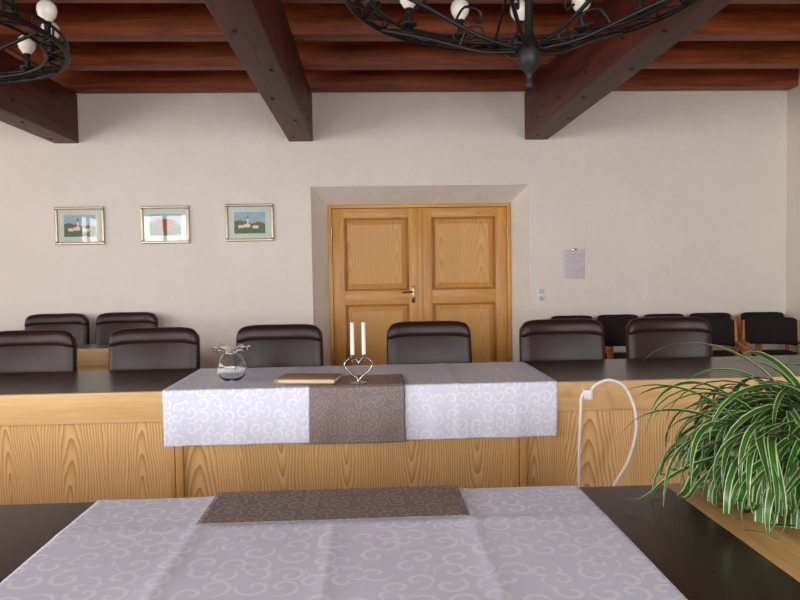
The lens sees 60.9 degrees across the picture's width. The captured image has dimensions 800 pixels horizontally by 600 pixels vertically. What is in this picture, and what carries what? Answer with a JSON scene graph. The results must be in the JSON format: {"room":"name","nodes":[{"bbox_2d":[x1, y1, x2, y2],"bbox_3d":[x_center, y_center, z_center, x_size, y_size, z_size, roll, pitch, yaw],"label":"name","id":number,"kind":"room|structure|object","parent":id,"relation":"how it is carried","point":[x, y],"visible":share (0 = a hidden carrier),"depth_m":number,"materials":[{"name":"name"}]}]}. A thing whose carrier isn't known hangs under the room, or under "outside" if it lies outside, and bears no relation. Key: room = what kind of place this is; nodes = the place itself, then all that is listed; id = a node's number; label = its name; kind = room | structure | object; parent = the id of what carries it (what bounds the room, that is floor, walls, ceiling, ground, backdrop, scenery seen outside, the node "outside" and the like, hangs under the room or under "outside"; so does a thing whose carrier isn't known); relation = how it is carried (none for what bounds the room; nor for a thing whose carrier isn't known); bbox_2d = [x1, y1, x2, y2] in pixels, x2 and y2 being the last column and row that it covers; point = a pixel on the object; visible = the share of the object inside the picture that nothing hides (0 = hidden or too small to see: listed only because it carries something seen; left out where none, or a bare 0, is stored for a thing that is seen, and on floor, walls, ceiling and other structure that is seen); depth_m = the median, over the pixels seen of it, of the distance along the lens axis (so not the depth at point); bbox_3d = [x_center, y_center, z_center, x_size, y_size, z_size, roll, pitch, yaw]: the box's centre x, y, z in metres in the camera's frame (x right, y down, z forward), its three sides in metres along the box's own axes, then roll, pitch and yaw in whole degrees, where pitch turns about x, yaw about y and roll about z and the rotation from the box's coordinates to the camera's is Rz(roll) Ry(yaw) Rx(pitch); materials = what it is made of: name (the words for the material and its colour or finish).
{"room":"council meeting room","nodes":[
{"label":"council meeting room","id":0,"kind":"room"},
{"bbox_2d":[0,90,786,367],"bbox_3d":[-1.077,-0.675,7.338,10.520,3.520,0.400,-1,2,-3],"label":"wall","id":1,"kind":"structure","parent":0,"point":[675,201],"depth_m":7.16,"materials":[{"name":"paint"}]},
{"bbox_2d":[0,50,78,142],"bbox_3d":[-3.202,-1.648,1.893,0.262,0.505,10.198,-1,2,-3],"label":"ceiling beam","id":2,"kind":"structure","parent":1,"relation":"attached to","point":[45,109],"depth_m":6.21,"materials":[{"name":"brown wood"}]},
{"bbox_2d":[54,206,104,244],"bbox_3d":[-3.307,-0.766,7.019,0.500,0.390,0.028,-1,2,-3],"label":"framed picture","id":3,"kind":"object","parent":1,"relation":"attached to","point":[73,225],"visible":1,"depth_m":7.02,"materials":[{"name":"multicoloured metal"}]},
{"bbox_2d":[140,205,189,243],"bbox_3d":[-2.438,-0.781,7.057,0.500,0.390,0.028,-1,2,-3],"label":"framed picture","id":4,"kind":"object","parent":1,"relation":"attached to","point":[158,224],"visible":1,"depth_m":7.06,"materials":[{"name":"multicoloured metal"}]},
{"bbox_2d":[225,204,273,241],"bbox_3d":[-1.569,-0.807,7.095,0.500,0.390,0.028,-1,2,-3],"label":"framed picture","id":5,"kind":"object","parent":1,"relation":"attached to","point":[243,222],"visible":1,"depth_m":7.10,"materials":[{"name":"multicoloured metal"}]},
{"bbox_2d":[203,0,312,141],"bbox_3d":[-0.810,-1.691,1.998,0.262,0.505,10.198,-1,2,-3],"label":"ceiling beam","id":6,"kind":"structure","parent":1,"relation":"attached to","point":[259,32],"depth_m":4.57,"materials":[{"name":"brown wood"}]},
{"bbox_2d":[327,203,511,364],"bbox_3d":[0.229,0.004,7.484,2.002,2.108,0.159,-1,2,-3],"label":"door","id":7,"kind":"structure","parent":1,"relation":"in","point":[389,264],"depth_m":7.46,"materials":[{"name":"brown wood"}]},
{"bbox_2d":[537,288,544,301],"bbox_3d":[1.511,-0.054,7.269,0.084,0.150,0.017,-1,2,-3],"label":"light switch","id":8,"kind":"object","parent":1,"relation":"attached to","point":[540,291],"visible":1,"depth_m":7.26,"materials":[{"name":"white plastic"}]},
{"bbox_2d":[563,248,584,278],"bbox_3d":[1.865,-0.388,7.275,0.230,0.326,0.010,-1,2,-3],"label":"notice sheet","id":9,"kind":"object","parent":1,"relation":"attached to","point":[574,258],"visible":1,"depth_m":7.28,"materials":[{"name":"paper"}]},
{"bbox_2d":[524,0,733,139],"bbox_3d":[1.668,-1.736,2.107,0.262,0.505,10.198,-1,2,-3],"label":"ceiling beam","id":10,"kind":"structure","parent":1,"relation":"attached to","point":[575,80],"depth_m":4.95,"materials":[{"name":"brown wood"}]},
{"bbox_2d":[0,41,799,70],"bbox_3d":[-1.054,-2.241,6.184,10.520,0.254,0.170,-1,2,-3],"label":"joist","id":11,"kind":"object","parent":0,"point":[314,55],"depth_m":6.15,"materials":[{"name":"brown wood"}]},
{"bbox_2d":[0,3,799,41],"bbox_3d":[-1.019,-2.210,5.405,10.520,0.254,0.170,-1,2,-3],"label":"joist","id":12,"kind":"object","parent":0,"point":[78,22],"depth_m":5.36,"materials":[{"name":"brown wood"}]},
{"bbox_2d":[6,0,799,3],"bbox_3d":[-0.984,-2.178,4.626,10.520,0.254,0.170,-1,2,-3],"label":"joist","id":13,"kind":"object","parent":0,"point":[16,1],"depth_m":4.71,"materials":[{"name":"brown wood"}]},
{"bbox_2d":[39,69,797,93],"bbox_3d":[-1.089,-2.273,6.962,10.520,0.254,0.170,-1,2,-3],"label":"joist","id":14,"kind":"object","parent":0,"point":[499,80],"depth_m":6.94,"materials":[{"name":"brown wood"}]},
{"bbox_2d":[786,69,799,351],"bbox_3d":[4.562,-0.561,2.336,0.300,3.520,10.900,-1,2,-3],"label":"wall","id":15,"kind":"structure","parent":0,"point":[793,95],"depth_m":7.24,"materials":[{"name":"paint"}]},
{"bbox_3d":[-0.871,-2.236,2.024,11.120,0.070,10.900,-1,2,-3],"label":"ceiling","id":16,"kind":"structure","parent":0,"visible":0},
{"bbox_2d":[0,0,70,84],"bbox_3d":[-2.217,-1.372,2.951,1.403,1.221,1.403,0,3,20],"label":"chandelier","id":17,"kind":"object","parent":16,"relation":"hanging from","point":[49,30],"visible":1,"depth_m":3.10,"materials":[{"name":"black metal"}]},
{"bbox_2d":[344,0,699,90],"bbox_3d":[0.478,-1.399,2.539,1.403,1.221,1.403,0,3,20],"label":"chandelier","id":18,"kind":"object","parent":16,"relation":"hanging from","point":[529,49],"visible":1,"depth_m":2.76,"materials":[{"name":"black metal"}]},
{"bbox_3d":[-0.814,1.343,2.222,11.120,0.100,11.000,-1,2,-3],"label":"floor","id":19,"kind":"structure","parent":0,"visible":0},
{"bbox_2d":[0,330,76,372],"bbox_3d":[-2.531,0.721,4.521,0.686,1.007,0.654,-1,2,-5],"label":"chair","id":20,"kind":"object","parent":19,"relation":"on","point":[20,350],"visible":0.26,"depth_m":4.69,"materials":[{"name":"brown leather"}]},
{"bbox_2d":[24,313,88,343],"bbox_3d":[-3.416,0.648,6.642,0.686,1.007,0.654,-1,2,-5],"label":"chair","id":21,"kind":"object","parent":19,"relation":"on","point":[77,324],"visible":0.23,"depth_m":6.81,"materials":[{"name":"brown leather"}]},
{"bbox_2d":[77,344,108,370],"bbox_3d":[-3.982,0.811,6.061,3.750,0.750,0.450,-1,2,-3],"label":"side table","id":22,"kind":"object","parent":19,"relation":"on","point":[90,357],"visible":0.02,"depth_m":5.88,"materials":[{"name":"brown wood"}]},
{"bbox_2d":[95,312,157,343],"bbox_3d":[-2.746,0.635,6.692,0.686,1.007,0.654,-1,2,-1],"label":"chair","id":23,"kind":"object","parent":19,"relation":"on","point":[106,323],"visible":0.26,"depth_m":6.85,"materials":[{"name":"brown leather"}]},
{"bbox_2d":[108,327,199,369],"bbox_3d":[-1.692,0.705,4.578,0.686,1.007,0.654,-1,2,-5],"label":"chair","id":24,"kind":"object","parent":19,"relation":"on","point":[152,347],"visible":0.27,"depth_m":4.74,"materials":[{"name":"brown leather"}]},
{"bbox_2d":[236,324,323,366],"bbox_3d":[-0.844,0.687,4.675,0.686,1.007,0.654,-1,2,-3],"label":"chair","id":25,"kind":"object","parent":19,"relation":"on","point":[272,345],"visible":0.27,"depth_m":4.83,"materials":[{"name":"brown leather"}]},
{"bbox_2d":[0,355,799,504],"bbox_3d":[-0.593,0.835,4.145,8.850,0.750,0.900,-1,2,-3],"label":"conference table","id":26,"kind":"object","parent":19,"relation":"on","point":[66,436],"visible":0.33,"depth_m":3.75,"materials":[{"name":"brown wood"}]},
{"bbox_2d":[162,362,557,446],"bbox_3d":[-0.220,0.598,4.100,2.140,0.306,0.843,-1,2,-3],"label":"tablecloth","id":27,"kind":"object","parent":26,"relation":"on","point":[485,399],"visible":0.78,"depth_m":3.71,"materials":[{"name":"white fabric"}]},
{"bbox_2d":[212,344,250,381],"bbox_3d":[-0.967,0.364,3.909,0.220,0.201,0.201,-1,2,-8],"label":"glass vase","id":28,"kind":"object","parent":27,"relation":"on","point":[231,367],"visible":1,"depth_m":3.85,"materials":[{"name":"clear glass"}]},
{"bbox_2d":[309,374,405,443],"bbox_3d":[-0.238,0.608,3.847,0.520,0.311,0.387,-1,2,-3],"label":"table runner","id":29,"kind":"object","parent":27,"relation":"on","point":[342,411],"visible":0.85,"depth_m":3.67,"materials":[{"name":"brown fabric"}]},
{"bbox_2d":[274,373,341,383],"bbox_3d":[-0.517,0.443,3.842,0.340,0.024,0.220,-1,2,6],"label":"book","id":30,"kind":"object","parent":29,"relation":"on","point":[288,378],"visible":1,"depth_m":3.76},
{"bbox_2d":[344,322,372,383],"bbox_3d":[-0.229,0.284,3.728,0.149,0.345,0.092,0,3,22],"label":"candle holder","id":31,"kind":"object","parent":29,"relation":"on","point":[352,349],"visible":1,"depth_m":3.72,"materials":[{"name":"silver metal"}]},
{"bbox_2d":[0,483,799,599],"bbox_3d":[-1.197,0.956,1.434,5.700,0.752,0.893,-1,2,-3],"label":"conference table","id":32,"kind":"object","parent":19,"relation":"on","point":[706,553],"visible":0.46,"depth_m":1.56,"materials":[{"name":"brown wood"}]},
{"bbox_2d":[0,485,687,599],"bbox_3d":[-0.143,0.681,1.489,1.335,0.262,0.891,-1,2,-3],"label":"tablecloth","id":33,"kind":"object","parent":32,"relation":"on","point":[536,542],"visible":0.84,"depth_m":1.47,"materials":[{"name":"white fabric"}]},
{"bbox_2d":[196,485,469,524],"bbox_3d":[-0.167,0.636,1.809,0.670,0.206,0.276,-1,2,-3],"label":"table runner","id":34,"kind":"object","parent":33,"relation":"on","point":[446,500],"visible":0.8,"depth_m":1.77,"materials":[{"name":"brown fabric"}]},
{"bbox_2d":[621,342,799,539],"bbox_3d":[1.102,0.324,1.776,0.941,0.407,0.946,-2,3,-32],"label":"spider plant","id":35,"kind":"object","parent":32,"relation":"on","point":[749,448],"visible":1,"depth_m":1.70,"materials":[{"name":"green plant"}]},
{"bbox_2d":[387,321,471,363],"bbox_3d":[0.225,0.666,4.763,0.686,1.007,0.654,-1,2,-3],"label":"chair","id":36,"kind":"object","parent":19,"relation":"on","point":[409,342],"visible":0.22,"depth_m":4.92,"materials":[{"name":"brown leather"}]},
{"bbox_2d":[519,319,605,360],"bbox_3d":[1.180,0.652,4.745,0.686,1.007,0.654,-1,2,-1],"label":"chair","id":37,"kind":"object","parent":19,"relation":"on","point":[540,339],"visible":0.23,"depth_m":4.90,"materials":[{"name":"brown leather"}]},
{"bbox_2d":[551,315,611,358],"bbox_3d":[1.826,0.615,6.971,0.532,0.883,0.579,-1,2,-3],"label":"wooden chair","id":38,"kind":"object","parent":19,"relation":"on","point":[573,316],"visible":0.14,"depth_m":7.19,"materials":[{"name":"brown wood"}]},
{"bbox_2d":[578,378,637,486],"bbox_3d":[1.096,0.809,3.588,0.322,0.794,0.040,-1,2,-3],"label":"power cable","id":39,"kind":"object","parent":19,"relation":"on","point":[587,394],"visible":0.8,"depth_m":3.58,"materials":[{"name":"white plastic"}]},
{"bbox_2d":[597,319,630,358],"bbox_3d":[2.050,0.638,6.320,0.532,0.883,0.579,-1,2,-8],"label":"wooden chair","id":40,"kind":"object","parent":19,"relation":"on","point":[614,329],"visible":0.09,"depth_m":6.53,"materials":[{"name":"brown wood"}]},
{"bbox_2d":[595,314,639,358],"bbox_3d":[2.325,0.605,7.013,0.532,0.883,0.579,-1,2,-3],"label":"wooden chair","id":41,"kind":"object","parent":19,"relation":"on","point":[615,355],"visible":0.17,"depth_m":7.21,"materials":[{"name":"brown wood"}]},
{"bbox_2d":[640,313,683,317],"bbox_3d":[2.824,0.597,7.014,0.532,0.883,0.579,-1,2,-4],"label":"wooden chair","id":42,"kind":"object","parent":19,"relation":"on","point":[673,314],"visible":0.09,"depth_m":7.23,"materials":[{"name":"brown wood"}]},
{"bbox_2d":[625,316,712,358],"bbox_3d":[1.969,0.636,4.799,0.686,1.007,0.654,-1,2,0],"label":"chair","id":43,"kind":"object","parent":19,"relation":"on","point":[644,335],"visible":0.23,"depth_m":4.96,"materials":[{"name":"brown leather"}]},
{"bbox_2d":[690,312,758,356],"bbox_3d":[3.324,0.587,7.057,0.532,0.883,0.579,-1,2,-3],"label":"wooden chair","id":44,"kind":"object","parent":19,"relation":"on","point":[716,353],"visible":0.21,"depth_m":7.24,"materials":[{"name":"brown wood"}]},
{"bbox_2d":[704,318,748,355],"bbox_3d":[2.894,0.625,6.314,0.532,0.883,0.579,0,2,18],"label":"wooden chair","id":45,"kind":"object","parent":19,"relation":"on","point":[724,331],"visible":0.25,"depth_m":6.45,"materials":[{"name":"brown wood"}]},
{"bbox_2d":[737,312,796,355],"bbox_3d":[3.850,0.579,7.040,0.532,0.883,0.579,-1,2,3],"label":"wooden chair","id":46,"kind":"object","parent":19,"relation":"on","point":[743,316],"visible":0.3,"depth_m":7.23,"materials":[{"name":"brown wood"}]},
{"bbox_2d":[740,317,799,355],"bbox_3d":[3.477,0.615,6.319,0.532,0.883,0.579,0,3,20],"label":"wooden chair","id":47,"kind":"object","parent":19,"relation":"on","point":[754,330],"visible":0.47,"depth_m":6.51,"materials":[{"name":"brown wood"}]}
]}

